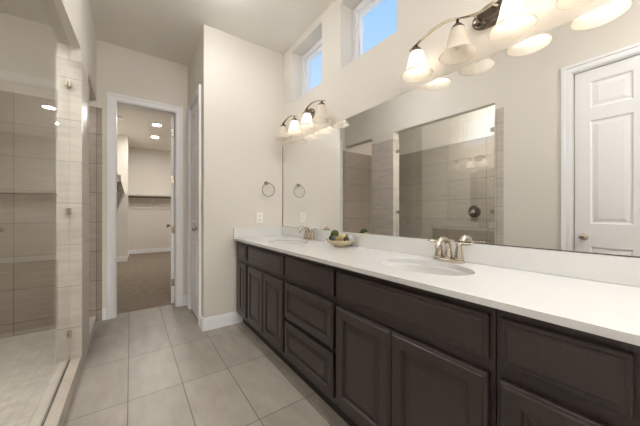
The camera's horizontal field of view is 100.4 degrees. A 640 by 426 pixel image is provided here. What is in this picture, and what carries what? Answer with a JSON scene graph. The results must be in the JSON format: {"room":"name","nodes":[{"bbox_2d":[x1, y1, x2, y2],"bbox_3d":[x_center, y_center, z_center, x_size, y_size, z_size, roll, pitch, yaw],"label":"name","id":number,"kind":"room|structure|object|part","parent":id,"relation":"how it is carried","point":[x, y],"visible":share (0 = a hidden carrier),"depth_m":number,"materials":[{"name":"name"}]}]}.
{"room":"bathroom","nodes":[
{"label":"bathroom","id":0,"kind":"room"},
{"bbox_2d":[0,329,55,425],"bbox_3d":[-2.185,1.227,1.492,0.978,0.100,2.562,0,0,-35],"label":"floor","id":1,"kind":"structure","parent":0,"point":[27,361],"depth_m":1.96,"materials":[{"name":"tile"}]},
{"bbox_2d":[40,0,96,99],"bbox_3d":[-0.889,-0.354,0.580,0.137,3.063,5.575,0,0,-35],"label":"wall","id":2,"kind":"structure","parent":0,"point":[70,21],"depth_m":1.92,"materials":[{"name":"paint"}]},
{"bbox_2d":[58,43,87,78],"bbox_3d":[-1.963,-1.178,2.132,0.126,0.100,0.430,0,0,-35],"label":"wall column","id":3,"kind":"structure","parent":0,"point":[66,51],"depth_m":1.97,"materials":[{"name":"paint"}]},
{"bbox_2d":[0,12,187,318],"bbox_3d":[-1.913,-0.354,3.344,3.850,3.063,0.120,0,0,-35],"label":"wall","id":4,"kind":"structure","parent":0,"point":[28,49],"depth_m":2.94,"materials":[{"name":"paint"}]},
{"bbox_2d":[0,90,101,338],"bbox_3d":[-2.864,0.015,2.588,1.163,2.325,0.012,0,0,-35],"label":"tile","id":5,"kind":"structure","parent":4,"relation":"attached to","point":[27,122],"depth_m":2.62,"materials":[{"name":"beige tile"}]},
{"bbox_2d":[102,308,105,320],"bbox_3d":[-2.374,1.115,2.934,0.036,0.125,0.015,0,0,-35],"label":"baseboard","id":6,"kind":"structure","parent":4,"relation":"attached to","point":[104,309],"depth_m":2.93,"materials":[{"name":"white paint"}]},
{"bbox_2d":[107,92,182,319],"bbox_3d":[-2.080,-0.080,3.214,0.753,2.514,0.141,0,0,-35],"label":"door frame","id":7,"kind":"structure","parent":4,"relation":"attached to","point":[113,99],"depth_m":2.99,"materials":[{"name":"white paint"}]},
{"bbox_2d":[166,115,173,303],"bbox_3d":[-2.036,-0.046,3.689,0.172,2.422,0.598,0,0,-28],"label":"door","id":8,"kind":"structure","parent":4,"relation":"in","point":[172,116],"depth_m":3.44,"materials":[{"name":"white paint"}]},
{"bbox_2d":[117,135,127,256],"bbox_3d":[-4.099,-0.354,5.211,0.544,3.063,5.456,0,0,-35],"label":"wall","id":9,"kind":"structure","parent":0,"point":[122,141],"depth_m":6.47,"materials":[{"name":"paint"}]},
{"bbox_2d":[117,174,124,197],"bbox_3d":[-3.968,-0.336,5.080,0.364,0.445,3.202,0,0,-35],"label":"closet shelf","id":10,"kind":"object","parent":9,"relation":"attached to","point":[120,190],"visible":0.32,"depth_m":4.56,"materials":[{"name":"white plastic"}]},
{"bbox_3d":[-3.045,-0.505,3.779,0.364,0.105,0.012,0,0,-35],"label":"panel","id":11,"kind":"part","parent":10,"relation":"part of","materials":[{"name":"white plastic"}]},
{"bbox_2d":[117,256,128,261],"bbox_3d":[-4.866,1.115,6.409,0.439,0.125,0.015,0,0,-35],"label":"baseboard","id":12,"kind":"structure","parent":9,"relation":"attached to","point":[122,258],"depth_m":6.46,"materials":[{"name":"white paint"}]},
{"bbox_2d":[128,147,170,249],"bbox_3d":[-4.752,-0.354,8.166,2.900,3.063,0.120,0,0,-35],"label":"wall","id":13,"kind":"structure","parent":0,"point":[149,170],"depth_m":7.87,"materials":[{"name":"paint"}]},
{"bbox_2d":[128,193,170,206],"bbox_3d":[-4.454,-0.363,8.113,2.234,0.360,0.311,0,0,-35],"label":"closet shelf","id":14,"kind":"object","parent":13,"relation":"attached to","point":[133,195],"visible":0.45,"depth_m":7.71,"materials":[{"name":"white wood"}]},
{"bbox_3d":[-4.399,-0.448,8.036,2.232,0.032,0.032,0,0,-35],"label":"rod","id":15,"kind":"part","parent":14,"relation":"part of","materials":[{"name":"silver metal"}]},
{"bbox_2d":[128,206,170,208],"bbox_3d":[-4.538,-0.163,8.232,2.234,0.080,0.019,0,0,-35],"label":"wall rail","id":16,"kind":"object","parent":13,"relation":"attached to","point":[129,207],"visible":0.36,"depth_m":7.87,"materials":[{"name":"white wood"}]},
{"bbox_2d":[129,247,170,253],"bbox_3d":[-4.540,1.115,8.234,2.236,0.125,0.015,0,0,-35],"label":"baseboard","id":17,"kind":"structure","parent":13,"relation":"attached to","point":[136,251],"depth_m":7.88,"materials":[{"name":"white paint"}]},
{"bbox_2d":[0,0,334,151],"bbox_3d":[-1.931,-1.936,3.412,4.000,0.100,11.400,0,0,-35],"label":"ceiling","id":18,"kind":"structure","parent":0,"point":[170,30],"depth_m":2.67,"materials":[{"name":"paint"}]},
{"bbox_2d":[183,295,186,305],"bbox_3d":[-1.714,1.115,3.402,0.048,0.125,0.015,0,0,-35],"label":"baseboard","id":19,"kind":"structure","parent":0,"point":[184,296],"depth_m":3.39,"materials":[{"name":"white paint"}]},
{"bbox_2d":[188,33,200,103],"bbox_3d":[-1.416,-0.354,3.127,0.120,3.063,0.808,0,0,-35],"label":"wall","id":20,"kind":"structure","parent":0,"point":[194,66],"depth_m":3.05,"materials":[{"name":"paint"}]},
{"bbox_2d":[191,100,197,318],"bbox_3d":[-1.440,-0.042,3.040,0.104,2.417,0.513,0,0,-35],"label":"door","id":21,"kind":"structure","parent":20,"relation":"in","point":[194,112],"depth_m":3.11,"materials":[{"name":"white paint"}]},
{"bbox_2d":[188,84,200,326],"bbox_3d":[-1.437,-0.077,3.042,0.026,2.509,0.679,0,0,-35],"label":"door frame","id":22,"kind":"structure","parent":20,"relation":"attached to","point":[197,95],"depth_m":2.78,"materials":[{"name":"white paint"}]},
{"bbox_2d":[200,315,203,331],"bbox_3d":[-1.198,1.115,2.704,0.015,0.125,0.135,0,0,-35],"label":"baseboard","id":23,"kind":"structure","parent":20,"relation":"attached to","point":[201,316],"depth_m":2.68,"materials":[{"name":"white paint"}]},
{"bbox_2d":[63,251,348,425],"bbox_3d":[-1.534,1.225,3.632,2.900,0.104,11.300,0,0,-35],"label":"floor","id":24,"kind":"structure","parent":0,"point":[155,366],"depth_m":1.96,"materials":[{"name":"tile"}]},
{"bbox_2d":[27,316,95,425],"bbox_3d":[-1.762,1.127,1.849,0.126,0.100,2.468,0,0,-35],"label":"curb","id":25,"kind":"object","parent":24,"relation":"on","point":[57,414],"visible":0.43,"depth_m":1.60,"materials":[{"name":"tile"}]},
{"bbox_2d":[40,79,71,425],"bbox_3d":[-1.442,-0.073,1.398,0.026,2.301,1.360,0,0,-35],"label":"screen","id":26,"kind":"object","parent":25,"relation":"on","point":[68,84],"visible":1,"depth_m":1.78,"materials":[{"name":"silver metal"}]},
{"bbox_2d":[56,56,88,370],"bbox_3d":[-1.963,0.025,2.132,0.138,2.305,0.442,0,0,-35],"label":"tile","id":27,"kind":"structure","parent":24,"relation":"on","point":[72,104],"depth_m":1.96,"materials":[{"name":"beige tile"}]},
{"bbox_2d":[237,241,255,333],"bbox_3d":[-0.579,0.731,2.849,0.566,0.892,0.373,0,0,-35],"label":"vanity cabinet","id":28,"kind":"object","parent":24,"relation":"on","point":[242,248],"visible":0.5,"depth_m":2.63,"materials":[{"name":"brown wood"}]},
{"bbox_3d":[-0.762,0.385,2.640,0.027,0.140,0.212,0,0,-35],"label":"drawer","id":29,"kind":"part","parent":28,"relation":"part of","materials":[{"name":"brown wood"}]},
{"bbox_3d":[-0.762,0.755,2.640,0.027,0.513,0.212,0,0,-35],"label":"door","id":30,"kind":"part","parent":28,"relation":"part of","materials":[{"name":"brown wood"}]},
{"bbox_2d":[248,244,293,370],"bbox_3d":[-0.254,0.731,2.390,0.566,0.892,0.752,0,0,-35],"label":"vanity cabinet","id":31,"kind":"object","parent":24,"relation":"on","point":[267,279],"visible":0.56,"depth_m":2.16,"materials":[{"name":"brown wood"}]},
{"bbox_3d":[-0.572,0.755,2.373,0.027,0.513,0.348,0,0,-35],"label":"door","id":32,"kind":"part","parent":31,"relation":"part of","materials":[{"name":"brown wood"}]},
{"bbox_3d":[-0.468,0.385,2.227,0.027,0.140,0.706,0,0,-35],"label":"drawer","id":33,"kind":"part","parent":31,"relation":"part of","materials":[{"name":"brown wood"}]},
{"bbox_3d":[-0.365,0.755,2.081,0.027,0.513,0.348,0,0,-35],"label":"door","id":34,"kind":"part","parent":31,"relation":"part of","materials":[{"name":"brown wood"}]},
{"bbox_2d":[233,235,639,345],"bbox_3d":[0.149,0.273,1.831,0.592,0.022,2.874,0,0,-35],"label":"countertop","id":35,"kind":"structure","parent":31,"relation":"on","point":[608,310],"depth_m":0.94,"materials":[{"name":"white stone"}]},
{"bbox_2d":[234,227,281,237],"bbox_3d":[-0.684,0.211,2.991,0.566,0.102,0.018,0,0,-35],"label":"side splash","id":36,"kind":"object","parent":35,"relation":"on","point":[253,231],"visible":0.86,"depth_m":2.97,"materials":[{"name":"white stone"}]},
{"bbox_2d":[271,241,304,243],"bbox_3d":[-0.294,0.359,2.446,0.346,0.149,0.508,0,0,-35],"label":"sink","id":37,"kind":"object","parent":35,"relation":"in","point":[282,242],"visible":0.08,"depth_m":2.64,"materials":[{"name":"white ceramic"}]},
{"bbox_2d":[298,226,315,240],"bbox_3d":[-0.110,0.193,2.577,0.178,0.138,0.178,0,0,10],"label":"faucet","id":38,"kind":"object","parent":35,"relation":"on","point":[308,235],"visible":1,"depth_m":2.54,"materials":[{"name":"silver metal"}]},
{"bbox_3d":[-0.148,0.185,2.550,0.148,0.122,0.048,0,0,-35],"label":"spout","id":39,"kind":"part","parent":38,"relation":"part of","materials":[{"name":"silver metal"}]},
{"bbox_3d":[-0.075,0.200,2.534,0.052,0.092,0.052,0,0,-35],"label":"handle","id":40,"kind":"part","parent":38,"relation":"part of","materials":[{"name":"silver metal"}]},
{"bbox_2d":[326,238,355,246],"bbox_3d":[0.162,0.233,2.077,0.244,0.059,0.235,0,0,-35],"label":"decorative bowl","id":41,"kind":"object","parent":35,"relation":"on","point":[336,243],"visible":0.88,"depth_m":2.00,"materials":[{"name":"beige ceramic"}]},
{"bbox_2d":[330,230,338,236],"bbox_3d":[0.117,0.168,2.104,0.068,0.068,0.068,0,0,-35],"label":"moss ball","id":42,"kind":"object","parent":41,"relation":"on","point":[334,232],"visible":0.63,"depth_m":2.08,"materials":[{"name":"green plant"}]},
{"bbox_2d":[383,262,471,275],"bbox_3d":[0.512,0.359,1.326,0.346,0.149,0.508,0,0,-35],"label":"sink","id":43,"kind":"object","parent":35,"relation":"in","point":[414,267],"visible":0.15,"depth_m":1.47,"materials":[{"name":"white ceramic"}]},
{"bbox_2d":[427,236,471,263],"bbox_3d":[0.694,0.193,1.443,0.178,0.138,0.178,0,0,10],"label":"faucet","id":44,"kind":"object","parent":35,"relation":"on","point":[458,258],"visible":1,"depth_m":1.41,"materials":[{"name":"silver metal"}]},
{"bbox_3d":[0.666,0.200,1.490,0.052,0.092,0.052,0,0,-35],"label":"handle","id":45,"kind":"part","parent":44,"relation":"part of","materials":[{"name":"silver metal"}]},
{"bbox_3d":[0.657,0.185,1.416,0.148,0.122,0.048,0,0,-35],"label":"spout","id":46,"kind":"part","parent":44,"relation":"part of","materials":[{"name":"silver metal"}]},
{"bbox_3d":[0.697,0.254,1.445,0.054,0.016,0.160,0,0,-35],"label":"plate","id":47,"kind":"part","parent":44,"relation":"part of","materials":[{"name":"silver metal"}]},
{"bbox_3d":[0.729,0.200,1.400,0.052,0.092,0.052,0,0,-35],"label":"handle","id":48,"kind":"part","parent":44,"relation":"part of","materials":[{"name":"silver metal"}]},
{"bbox_3d":[0.749,0.162,1.373,0.016,0.018,0.068,0,0,-35],"label":"lever","id":49,"kind":"part","parent":44,"relation":"part of","materials":[{"name":"silver metal"}]},
{"bbox_2d":[285,254,346,422],"bbox_3d":[0.134,0.731,1.844,0.566,0.892,0.587,0,0,-35],"label":"vanity cabinet","id":50,"kind":"object","parent":24,"relation":"on","point":[311,301],"visible":0.52,"depth_m":1.62,"materials":[{"name":"brown wood"}]},
{"bbox_3d":[-0.086,0.892,1.688,0.027,0.239,0.560,0,0,-35],"label":"drawer","id":51,"kind":"part","parent":50,"relation":"part of","materials":[{"name":"brown wood"}]},
{"bbox_3d":[-0.086,0.619,1.688,0.027,0.251,0.560,0,0,-35],"label":"drawer","id":52,"kind":"part","parent":50,"relation":"part of","materials":[{"name":"brown wood"}]},
{"bbox_3d":[-0.086,0.385,1.688,0.027,0.140,0.560,0,0,-35],"label":"drawer","id":53,"kind":"part","parent":50,"relation":"part of","materials":[{"name":"brown wood"}]},
{"bbox_2d":[336,267,496,425],"bbox_3d":[0.528,0.731,1.288,0.566,0.892,0.776,0,0,-35],"label":"vanity cabinet","id":54,"kind":"object","parent":24,"relation":"on","point":[406,355],"visible":0.62,"depth_m":1.05,"materials":[{"name":"brown wood"}]},
{"bbox_3d":[0.198,0.755,1.287,0.027,0.513,0.370,0,0,-35],"label":"door","id":55,"kind":"part","parent":54,"relation":"part of","materials":[{"name":"brown wood"}]},
{"bbox_3d":[0.307,0.385,1.133,0.027,0.140,0.747,0,0,-35],"label":"drawer","id":56,"kind":"part","parent":54,"relation":"part of","materials":[{"name":"brown wood"}]},
{"bbox_3d":[0.416,0.755,0.981,0.027,0.513,0.372,0,0,-35],"label":"door","id":57,"kind":"part","parent":54,"relation":"part of","materials":[{"name":"brown wood"}]},
{"bbox_2d":[497,309,639,425],"bbox_3d":[0.862,0.731,0.818,0.566,0.892,0.377,0,0,-35],"label":"vanity cabinet","id":58,"kind":"object","parent":24,"relation":"on","point":[549,374],"visible":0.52,"depth_m":0.68,"materials":[{"name":"brown wood"}]},
{"bbox_3d":[0.618,0.755,0.696,0.027,0.513,0.261,0,0,-35],"label":"door","id":59,"kind":"part","parent":58,"relation":"part of","materials":[{"name":"brown wood"}]},
{"bbox_2d":[201,25,282,317],"bbox_3d":[-0.836,-0.354,2.970,0.884,3.063,0.120,0,0,-35],"label":"wall","id":60,"kind":"structure","parent":0,"point":[242,80],"depth_m":2.82,"materials":[{"name":"paint"}]},
{"bbox_2d":[204,311,242,330],"bbox_3d":[-0.992,1.115,2.776,0.405,0.125,0.015,0,0,-35],"label":"baseboard","id":61,"kind":"structure","parent":60,"relation":"attached to","point":[222,320],"depth_m":2.76,"materials":[{"name":"white paint"}]},
{"bbox_2d":[257,212,262,222],"bbox_3d":[-0.678,0.054,3.003,0.076,0.120,0.010,0,0,-35],"label":"wall outlet","id":62,"kind":"object","parent":60,"relation":"attached to","point":[259,214],"visible":1,"depth_m":3.00,"materials":[{"name":"white plastic"}]},
{"bbox_2d":[262,181,274,196],"bbox_3d":[-0.594,-0.273,3.032,0.156,0.178,0.058,0,0,-35],"label":"towel ring","id":63,"kind":"object","parent":60,"relation":"attached to","point":[265,182],"visible":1,"depth_m":3.03,"materials":[{"name":"silver metal"}]},
{"bbox_2d":[283,0,634,257],"bbox_3d":[0.955,-0.354,1.392,0.210,3.063,4.766,0,0,-35],"label":"wall","id":64,"kind":"structure","parent":0,"point":[349,88],"depth_m":1.94,"materials":[{"name":"paint"}]},
{"bbox_2d":[275,100,331,140],"bbox_3d":[-0.185,-0.931,2.646,0.198,0.240,0.899,0,0,-35],"label":"vanity light","id":65,"kind":"object","parent":64,"relation":"attached to","point":[321,117],"visible":1,"depth_m":2.59,"materials":[{"name":"white glass"}]},
{"bbox_3d":[-0.401,-0.880,2.934,0.179,0.138,0.179,0,0,-35],"label":"lamp shade","id":66,"kind":"part","parent":65,"relation":"part of","materials":[{"name":"white glass"}]},
{"bbox_3d":[-0.262,-0.880,2.739,0.179,0.138,0.179,0,0,-35],"label":"lamp shade","id":67,"kind":"part","parent":65,"relation":"part of","materials":[{"name":"white glass"}]},
{"bbox_3d":[-0.123,-0.880,2.543,0.179,0.138,0.179,0,0,-35],"label":"lamp shade","id":68,"kind":"part","parent":65,"relation":"part of","materials":[{"name":"white glass"}]},
{"bbox_3d":[-0.116,-0.993,2.695,0.028,0.116,0.190,0,0,-35],"label":"wall plate","id":69,"kind":"part","parent":65,"relation":"part of","materials":[{"name":"silver metal"}]},
{"bbox_3d":[0.016,-0.880,2.347,0.179,0.138,0.179,0,0,-35],"label":"lamp shade","id":70,"kind":"part","parent":65,"relation":"part of","materials":[{"name":"white glass"}]},
{"bbox_2d":[302,39,321,95],"bbox_3d":[-0.005,-1.527,2.872,0.083,0.576,0.585,0,0,-35],"label":"window","id":71,"kind":"structure","parent":64,"relation":"in","point":[316,49],"depth_m":3.05,"materials":[{"name":"white paint"}]},
{"bbox_2d":[352,0,382,60],"bbox_3d":[0.496,-1.527,2.165,0.083,0.576,0.598,0,0,-35],"label":"window","id":72,"kind":"structure","parent":64,"relation":"in","point":[358,13],"depth_m":2.35,"materials":[{"name":"white paint"}]},
{"bbox_2d":[282,226,639,286],"bbox_3d":[0.382,0.211,1.996,0.020,0.102,2.874,0,0,-35],"label":"backsplash","id":73,"kind":"structure","parent":64,"relation":"attached to","point":[620,270],"depth_m":1.21,"materials":[{"name":"white stone"}]},
{"bbox_2d":[282,0,639,257],"bbox_3d":[0.387,-0.315,2.002,0.009,0.948,2.868,0,0,-35],"label":"mirror","id":74,"kind":"object","parent":64,"relation":"attached to","point":[534,143],"visible":1,"depth_m":1.28,"materials":[{"name":"white mirror"}]},
{"bbox_2d":[401,0,598,81],"bbox_3d":[0.784,-0.931,1.280,0.198,0.240,0.899,0,0,-35],"label":"vanity light","id":75,"kind":"object","parent":64,"relation":"attached to","point":[511,19],"visible":1,"depth_m":1.32,"materials":[{"name":"white glass"}]},
{"bbox_3d":[0.568,-0.880,1.568,0.179,0.138,0.179,0,0,-35],"label":"lamp shade","id":76,"kind":"part","parent":75,"relation":"part of","materials":[{"name":"white glass"}]},
{"bbox_3d":[0.707,-0.880,1.372,0.179,0.138,0.179,0,0,-35],"label":"lamp shade","id":77,"kind":"part","parent":75,"relation":"part of","materials":[{"name":"white glass"}]},
{"bbox_3d":[0.853,-0.993,1.329,0.028,0.116,0.190,0,0,-35],"label":"wall plate","id":78,"kind":"part","parent":75,"relation":"part of","materials":[{"name":"silver metal"}]},
{"bbox_3d":[0.846,-0.878,1.177,0.052,0.069,0.052,0,0,-35],"label":"bulb","id":79,"kind":"part","parent":75,"relation":"part of","materials":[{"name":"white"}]},
{"bbox_3d":[0.846,-0.880,1.177,0.179,0.138,0.179,0,0,-35],"label":"lamp shade","id":80,"kind":"part","parent":75,"relation":"part of","materials":[{"name":"white glass"}]},
{"bbox_3d":[0.985,-0.880,0.981,0.179,0.138,0.179,0,0,-35],"label":"lamp shade","id":81,"kind":"part","parent":75,"relation":"part of","materials":[{"name":"white glass"}]}
]}

